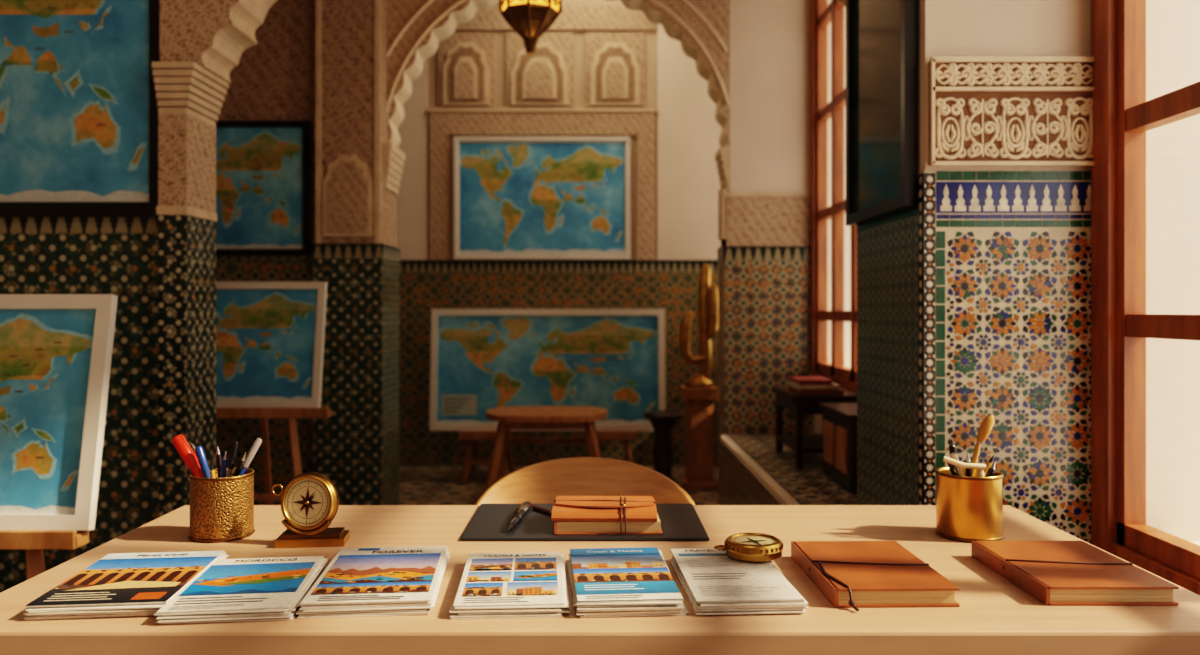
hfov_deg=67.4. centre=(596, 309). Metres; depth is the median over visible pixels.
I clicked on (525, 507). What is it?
pen
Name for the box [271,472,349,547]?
compass
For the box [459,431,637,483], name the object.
trestle
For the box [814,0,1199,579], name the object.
window panes
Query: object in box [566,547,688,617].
stack
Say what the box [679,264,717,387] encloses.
sculpture
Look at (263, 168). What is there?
world map
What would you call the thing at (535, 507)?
ballpoint pen
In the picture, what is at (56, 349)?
world map
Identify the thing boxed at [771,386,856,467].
console table
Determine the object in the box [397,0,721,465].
wall
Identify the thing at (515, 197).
world map
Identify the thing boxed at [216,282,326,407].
world map
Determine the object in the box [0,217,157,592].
wall partition
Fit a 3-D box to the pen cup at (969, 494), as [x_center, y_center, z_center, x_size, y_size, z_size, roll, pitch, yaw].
[0.677,0.299,1.640,0.118,0.222,0.116,0,0,0]
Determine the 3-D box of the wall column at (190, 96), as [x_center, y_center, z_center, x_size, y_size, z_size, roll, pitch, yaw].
[-1.488,0.145,3.301,0.153,2.031,0.298,0,0,0]
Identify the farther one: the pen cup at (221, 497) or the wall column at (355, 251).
the wall column at (355, 251)
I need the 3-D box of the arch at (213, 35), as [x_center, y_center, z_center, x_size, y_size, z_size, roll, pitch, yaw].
[-0.170,-1.754,3.330,2.780,1.770,0.240,0,0,0]
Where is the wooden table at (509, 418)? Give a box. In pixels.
[484,406,607,490]
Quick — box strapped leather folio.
[552,495,662,534]
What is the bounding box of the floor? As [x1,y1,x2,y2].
[399,466,717,504]
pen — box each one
[507,501,531,529]
[532,505,551,514]
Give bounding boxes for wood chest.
[818,402,856,493]
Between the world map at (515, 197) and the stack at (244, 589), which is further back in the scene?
the world map at (515, 197)
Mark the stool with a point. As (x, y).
(662, 422)
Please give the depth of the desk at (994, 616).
1.19 m
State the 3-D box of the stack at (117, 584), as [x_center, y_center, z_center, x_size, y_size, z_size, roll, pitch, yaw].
[-0.678,0.400,1.324,0.190,0.021,0.265,0,0,-6]
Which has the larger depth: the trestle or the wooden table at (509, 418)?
the trestle
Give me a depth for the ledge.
4.03 m
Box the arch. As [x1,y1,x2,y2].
[382,0,729,194]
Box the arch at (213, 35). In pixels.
[160,0,845,82]
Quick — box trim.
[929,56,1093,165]
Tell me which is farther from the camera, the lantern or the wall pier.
the lantern
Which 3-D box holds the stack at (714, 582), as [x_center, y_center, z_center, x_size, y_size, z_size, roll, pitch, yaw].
[0.202,0.400,1.345,0.153,0.021,0.272,0,0,-3]
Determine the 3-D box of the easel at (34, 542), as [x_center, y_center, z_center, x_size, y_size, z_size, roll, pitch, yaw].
[-1.700,0.574,2.568,0.680,1.179,0.528,0,0,0]
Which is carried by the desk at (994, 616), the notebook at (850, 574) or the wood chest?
the notebook at (850, 574)
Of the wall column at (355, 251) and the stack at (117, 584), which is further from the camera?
the wall column at (355, 251)
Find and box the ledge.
[720,434,856,504]
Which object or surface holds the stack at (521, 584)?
on the desk at (994, 616)
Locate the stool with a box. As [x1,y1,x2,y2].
[643,410,682,484]
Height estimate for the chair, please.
0.780 m
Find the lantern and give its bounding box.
[499,0,561,55]
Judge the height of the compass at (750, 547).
0.026 m
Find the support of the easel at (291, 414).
on the floor
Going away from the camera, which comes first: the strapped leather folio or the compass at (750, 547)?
the compass at (750, 547)
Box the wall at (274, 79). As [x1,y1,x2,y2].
[216,0,315,504]
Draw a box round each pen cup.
[171,434,261,542]
[935,415,1003,541]
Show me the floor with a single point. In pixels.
(418, 485)
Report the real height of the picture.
1.100 m
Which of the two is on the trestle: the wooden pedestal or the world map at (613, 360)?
the world map at (613, 360)
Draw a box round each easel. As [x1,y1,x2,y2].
[0,530,88,579]
[216,408,331,504]
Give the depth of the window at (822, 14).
4.89 m
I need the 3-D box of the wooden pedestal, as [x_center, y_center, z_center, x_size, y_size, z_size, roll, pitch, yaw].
[0.665,0.831,5.890,0.230,0.660,0.220,0,0,0]
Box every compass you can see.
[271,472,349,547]
[714,533,782,561]
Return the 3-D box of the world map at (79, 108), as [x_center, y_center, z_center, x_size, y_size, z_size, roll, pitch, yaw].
[-2.315,-0.914,3.260,1.500,1.150,0.030,0,0,0]
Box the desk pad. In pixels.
[460,504,709,540]
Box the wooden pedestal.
[680,385,717,490]
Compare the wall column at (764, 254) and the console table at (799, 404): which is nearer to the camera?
the console table at (799, 404)
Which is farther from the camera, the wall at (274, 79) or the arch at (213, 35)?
the wall at (274, 79)
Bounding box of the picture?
[846,0,916,225]
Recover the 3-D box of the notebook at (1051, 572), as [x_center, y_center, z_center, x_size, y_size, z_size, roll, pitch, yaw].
[0.717,0.396,1.375,0.190,0.029,0.250,0,0,0]
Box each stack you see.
[23,550,227,619]
[154,556,327,623]
[296,546,450,617]
[449,552,569,618]
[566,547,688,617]
[670,548,807,614]
[788,376,843,393]
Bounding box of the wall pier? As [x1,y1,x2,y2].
[857,0,1090,543]
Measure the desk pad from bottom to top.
0.005 m
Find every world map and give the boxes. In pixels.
[0,0,159,216]
[0,294,117,529]
[215,121,310,255]
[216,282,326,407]
[429,309,665,430]
[454,137,629,258]
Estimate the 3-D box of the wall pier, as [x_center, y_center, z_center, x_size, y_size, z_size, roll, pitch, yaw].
[1.008,-0.739,2.478,0.424,3.800,0.563,0,0,0]
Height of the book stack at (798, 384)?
0.064 m
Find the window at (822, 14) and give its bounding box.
[810,0,856,391]
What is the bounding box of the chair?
[474,457,694,504]
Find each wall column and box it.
[152,62,228,517]
[312,0,399,504]
[718,0,813,504]
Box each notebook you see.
[791,541,959,611]
[971,541,1178,604]
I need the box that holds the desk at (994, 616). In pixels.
[0,505,1199,654]
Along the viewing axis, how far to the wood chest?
3.55 m
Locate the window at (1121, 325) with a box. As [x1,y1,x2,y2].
[1091,0,1199,594]

